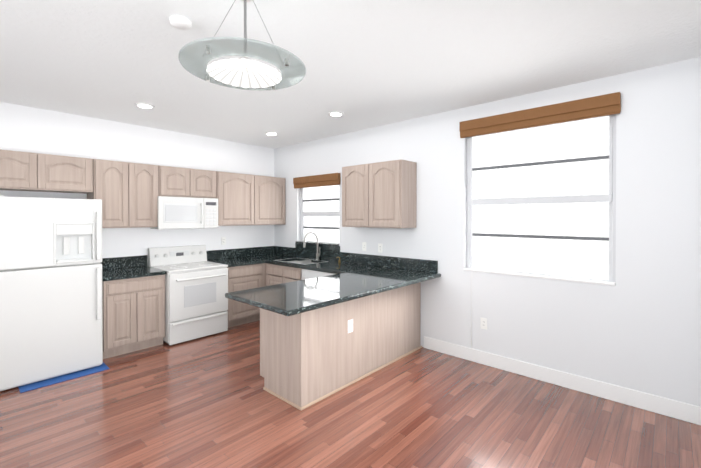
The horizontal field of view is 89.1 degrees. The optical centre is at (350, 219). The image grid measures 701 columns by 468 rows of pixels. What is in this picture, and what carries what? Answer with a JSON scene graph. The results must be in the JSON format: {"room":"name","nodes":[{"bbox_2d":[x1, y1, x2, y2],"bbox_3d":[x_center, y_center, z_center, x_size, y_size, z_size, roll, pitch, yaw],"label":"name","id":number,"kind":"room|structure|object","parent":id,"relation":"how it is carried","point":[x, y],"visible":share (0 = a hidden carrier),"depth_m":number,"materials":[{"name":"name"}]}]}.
{"room":"kitchen","nodes":[
{"label":"kitchen","id":0,"kind":"room"},
{"bbox_2d":[0,102,273,265],"bbox_3d":[-3.666,0.153,3.636,0.150,2.700,7.150,0,1,42],"label":"wall","id":1,"kind":"structure","parent":0,"point":[31,129],"depth_m":4.55,"materials":[{"name":"white paint"}]},
{"bbox_2d":[0,149,47,191],"bbox_3d":[-3.413,-0.482,3.544,0.338,0.372,0.531,0,1,42],"label":"upper cabinet","id":2,"kind":"object","parent":1,"relation":"attached to","point":[19,171],"depth_m":3.51,"materials":[{"name":"brown wood"}]},
{"bbox_2d":[48,154,91,192],"bbox_3d":[-3.140,-0.484,3.846,0.338,0.372,0.530,0,1,42],"label":"upper cabinet","id":3,"kind":"object","parent":1,"relation":"attached to","point":[66,174],"depth_m":3.78,"materials":[{"name":"brown wood"}]},
{"bbox_2d":[84,159,135,227],"bbox_3d":[-2.824,-0.286,4.196,0.338,0.772,0.399,0,1,42],"label":"upper cabinet","id":4,"kind":"object","parent":1,"relation":"attached to","point":[113,182],"depth_m":4.09,"materials":[{"name":"brown wood"}]},
{"bbox_2d":[136,163,159,227],"bbox_3d":[-2.640,-0.288,4.400,0.338,0.772,0.399,0,1,42],"label":"upper cabinet","id":5,"kind":"object","parent":1,"relation":"attached to","point":[147,175],"depth_m":4.34,"materials":[{"name":"brown wood"}]},
{"bbox_2d":[160,166,195,196],"bbox_3d":[-2.356,-0.485,4.712,0.338,0.382,0.437,0,1,42],"label":"upper cabinet","id":6,"kind":"object","parent":1,"relation":"attached to","point":[174,181],"depth_m":4.60,"materials":[{"name":"brown wood"}]},
{"bbox_2d":[150,196,217,228],"bbox_3d":[-2.230,-0.084,4.788,0.419,0.414,0.782,0,1,42],"label":"microwave","id":7,"kind":"object","parent":6,"relation":"attached to","point":[183,213],"visible":1,"depth_m":4.64,"materials":[{"name":"white"}]},
{"bbox_2d":[193,169,215,197],"bbox_3d":[-2.145,-0.487,4.945,0.338,0.382,0.437,0,1,42],"label":"upper cabinet","id":8,"kind":"object","parent":1,"relation":"attached to","point":[205,179],"depth_m":4.88,"materials":[{"name":"brown wood"}]},
{"bbox_2d":[221,237,225,244],"bbox_3d":[-1.936,0.331,5.429,0.008,0.115,0.070,0,1,42],"label":"electrical outlet","id":9,"kind":"object","parent":1,"relation":"attached to","point":[223,240],"visible":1,"depth_m":5.43,"materials":[{"name":"white plastic"}]},
{"bbox_2d":[216,171,259,225],"bbox_3d":[-1.772,-0.294,5.358,0.338,0.772,0.664,0,1,42],"label":"upper cabinet","id":10,"kind":"object","parent":1,"relation":"attached to","point":[238,195],"depth_m":5.24,"materials":[{"name":"brown wood"}]},
{"bbox_2d":[260,176,285,224],"bbox_3d":[-1.410,-0.297,5.758,0.338,0.772,0.664,0,1,42],"label":"upper cabinet","id":11,"kind":"object","parent":1,"relation":"attached to","point":[272,189],"depth_m":5.69,"materials":[{"name":"brown wood"}]},
{"bbox_2d":[0,320,700,467],"bbox_3d":[-0.330,1.574,0.625,9.150,0.100,7.150,0,1,42],"label":"floor","id":12,"kind":"structure","parent":0,"point":[206,402],"depth_m":2.66,"materials":[{"name":"brown wood"}]},
{"bbox_2d":[0,195,102,390],"bbox_3d":[-3.044,0.639,3.550,0.812,1.705,0.803,0,1,42],"label":"fridge","id":13,"kind":"object","parent":12,"relation":"on","point":[51,322],"visible":1,"depth_m":3.30,"materials":[{"name":"white metal"}]},
{"bbox_2d":[18,362,109,392],"bbox_3d":[-2.768,1.500,3.445,0.350,0.008,0.660,0,1,42],"label":"tape","id":14,"kind":"object","parent":12,"relation":"on","point":[103,366],"visible":0.5,"depth_m":3.35,"materials":[{"name":"blue plastic"}]},
{"bbox_2d":[102,275,164,358],"bbox_3d":[-2.627,1.075,4.196,0.642,0.848,0.617,0,1,42],"label":"base cabinet","id":15,"kind":"object","parent":12,"relation":"on","point":[133,309],"depth_m":3.96,"materials":[{"name":"brown wood"}]},
{"bbox_2d":[100,255,166,281],"bbox_3d":[-2.623,0.560,4.181,0.662,0.180,0.635,0,1,42],"label":"countertop","id":16,"kind":"structure","parent":15,"relation":"on","point":[116,268],"depth_m":4.29,"materials":[{"name":"black stone"}]},
{"bbox_2d":[148,245,227,344],"bbox_3d":[-2.103,0.935,4.652,0.755,1.122,0.752,0,1,42],"label":"stove","id":17,"kind":"object","parent":12,"relation":"on","point":[196,290],"visible":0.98,"depth_m":4.47,"materials":[{"name":"white metal"}]},
{"bbox_2d":[227,263,269,327],"bbox_3d":[-1.657,1.068,5.198,0.735,0.848,0.645,0,1,42],"label":"base cabinet","id":18,"kind":"object","parent":12,"relation":"on","point":[245,277],"depth_m":5.00,"materials":[{"name":"brown wood"}]},
{"bbox_2d":[206,247,263,266],"bbox_3d":[-1.705,0.553,5.196,0.662,0.180,0.588,0,1,42],"label":"countertop","id":19,"kind":"structure","parent":18,"relation":"on","point":[240,256],"depth_m":5.38,"materials":[{"name":"black stone"}]},
{"bbox_2d":[270,264,301,284],"bbox_3d":[-1.252,1.065,5.645,0.735,0.848,0.634,0,1,42],"label":"base cabinet","id":20,"kind":"object","parent":12,"relation":"on","point":[279,274],"depth_m":4.97,"materials":[{"name":"brown wood"}]},
{"bbox_2d":[256,231,440,283],"bbox_3d":[-0.344,0.501,4.844,3.152,0.648,0.717,0,1,42],"label":"countertop","id":21,"kind":"structure","parent":20,"relation":"on","point":[316,256],"depth_m":4.75,"materials":[{"name":"black stone"}]},
{"bbox_2d":[275,258,327,279],"bbox_3d":[-0.722,0.712,5.149,0.704,0.222,0.428,0,1,42],"label":"sink","id":22,"kind":"object","parent":21,"relation":"in","point":[302,261],"depth_m":5.24,"materials":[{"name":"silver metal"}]},
{"bbox_2d":[303,231,340,262],"bbox_3d":[-0.406,0.390,5.028,0.497,0.428,0.302,0,1,42],"label":"faucet","id":23,"kind":"object","parent":21,"relation":"on","point":[326,253],"depth_m":5.18,"materials":[{"name":"silver metal"}]},
{"bbox_2d":[258,297,361,410],"bbox_3d":[-0.364,1.081,3.290,0.595,0.848,0.735,0,1,42],"label":"base cabinet","id":24,"kind":"object","parent":12,"relation":"on","point":[309,358],"depth_m":3.02,"materials":[{"name":"brown wood"}]},
{"bbox_2d":[225,271,411,315],"bbox_3d":[-0.239,0.636,3.255,0.861,0.040,1.500,0,1,42],"label":"countertop","id":25,"kind":"structure","parent":24,"relation":"on","point":[356,276],"depth_m":3.04,"materials":[{"name":"black stone"}]},
{"bbox_2d":[348,319,352,332],"bbox_3d":[0.001,0.979,3.262,0.008,0.115,0.070,0,1,42],"label":"electrical outlet","id":26,"kind":"object","parent":24,"relation":"attached to","point":[350,325],"visible":1,"depth_m":3.26,"materials":[{"name":"white plastic"}]},
{"bbox_2d":[302,269,334,279],"bbox_3d":[-0.237,1.074,4.692,0.600,0.844,0.630,0,1,42],"label":"dishwasher","id":27,"kind":"object","parent":12,"relation":"on","point":[308,274],"visible":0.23,"depth_m":4.53,"materials":[{"name":"grey metal"}]},
{"bbox_2d":[362,291,385,378],"bbox_3d":[-0.033,1.079,3.672,0.573,0.848,0.528,0,1,42],"label":"base cabinet","id":28,"kind":"object","parent":12,"relation":"on","point":[373,306],"depth_m":3.52,"materials":[{"name":"brown wood"}]},
{"bbox_2d":[0,0,700,148],"bbox_3d":[-0.330,-1.226,0.606,9.150,0.100,7.150,0,1,42],"label":"ceiling","id":29,"kind":"structure","parent":0,"point":[370,63],"depth_m":2.57,"materials":[{"name":"white paint"}]},
{"bbox_2d":[135,103,154,108],"bbox_3d":[-2.161,-1.190,3.738,0.182,0.010,0.182,0,1,42],"label":"recessed light","id":30,"kind":"object","parent":29,"relation":"in","point":[145,105],"visible":1,"depth_m":3.72,"materials":[{"name":"white"}]},
{"bbox_2d":[169,15,191,29],"bbox_3d":[-1.012,-1.167,2.123,0.122,0.034,0.122,0,1,42],"label":"smoke detector","id":31,"kind":"object","parent":29,"relation":"attached to","point":[180,22],"visible":1,"depth_m":2.09,"materials":[{"name":"white plastic"}]},
{"bbox_2d":[179,0,305,89],"bbox_3d":[-0.543,-0.963,1.835,0.620,0.438,0.620,0,1,42],"label":"pendant lamp","id":32,"kind":"object","parent":29,"relation":"hanging from","point":[244,71],"visible":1,"depth_m":1.83,"materials":[{"name":"white glass"}]},
{"bbox_2d":[265,132,277,135],"bbox_3d":[-1.108,-1.199,4.995,0.182,0.010,0.182,0,1,42],"label":"recessed light","id":33,"kind":"object","parent":29,"relation":"in","point":[271,133],"visible":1,"depth_m":4.96,"materials":[{"name":"white"}]},
{"bbox_2d":[328,112,343,116],"bbox_3d":[-0.164,-1.192,4.043,0.182,0.010,0.182,0,1,42],"label":"recessed light","id":34,"kind":"object","parent":29,"relation":"in","point":[336,114],"visible":1,"depth_m":4.03,"materials":[{"name":"white"}]},
{"bbox_2d":[274,57,700,406],"bbox_3d":[0.703,0.148,4.402,5.300,2.700,0.150,0,1,42],"label":"wall","id":35,"kind":"structure","parent":0,"point":[637,326],"depth_m":3.08,"materials":[{"name":"white paint"}]},
{"bbox_2d":[293,173,339,188],"bbox_3d":[-0.528,-0.573,5.365,0.995,0.170,0.058,0,1,42],"label":"window blind","id":36,"kind":"object","parent":35,"relation":"attached to","point":[331,179],"visible":1,"depth_m":5.31,"materials":[{"name":"brown wood"}]},
{"bbox_2d":[300,185,338,243],"bbox_3d":[-0.451,-0.082,5.454,0.933,0.913,0.065,0,1,42],"label":"window","id":37,"kind":"structure","parent":35,"relation":"in","point":[319,211],"depth_m":5.48,"materials":[{"name":"white glass"}]},
{"bbox_2d":[342,164,363,226],"bbox_3d":[0.182,-0.289,4.538,0.522,0.772,0.337,0,1,42],"label":"upper cabinet","id":38,"kind":"object","parent":35,"relation":"attached to","point":[352,176],"depth_m":4.45,"materials":[{"name":"brown wood"}]},
{"bbox_2d":[362,242,365,250],"bbox_3d":[0.184,0.364,4.765,0.070,0.115,0.008,0,1,42],"label":"electrical outlet","id":39,"kind":"object","parent":35,"relation":"attached to","point":[363,246],"visible":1,"depth_m":4.76,"materials":[{"name":"white plastic"}]},
{"bbox_2d":[378,243,382,252],"bbox_3d":[0.383,0.371,4.585,0.070,0.115,0.008,0,1,42],"label":"electrical outlet","id":40,"kind":"object","parent":35,"relation":"attached to","point":[380,246],"visible":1,"depth_m":4.58,"materials":[{"name":"white plastic"}]},
{"bbox_2d":[364,159,416,227],"bbox_3d":[0.477,-0.287,4.270,0.523,0.772,0.337,0,1,42],"label":"upper cabinet","id":41,"kind":"object","parent":35,"relation":"attached to","point":[380,195],"depth_m":4.12,"materials":[{"name":"brown wood"}]},
{"bbox_2d":[481,318,486,329],"bbox_3d":[1.381,1.080,3.686,0.070,0.115,0.008,0,1,42],"label":"electrical outlet","id":42,"kind":"object","parent":35,"relation":"attached to","point":[483,323],"visible":1,"depth_m":3.68,"materials":[{"name":"white plastic"}]},
{"bbox_2d":[464,114,615,285],"bbox_3d":[1.745,-0.183,3.424,1.310,1.463,0.127,0,1,42],"label":"window","id":43,"kind":"structure","parent":35,"relation":"in","point":[541,201],"depth_m":3.38,"materials":[{"name":"white glass"}]},
{"bbox_2d":[424,336,700,424],"bbox_3d":[1.729,1.438,3.369,2.350,0.135,0.015,0,1,42],"label":"baseboard","id":44,"kind":"structure","parent":35,"relation":"attached to","point":[686,412],"depth_m":3.12,"materials":[{"name":"white wood"}]}
]}

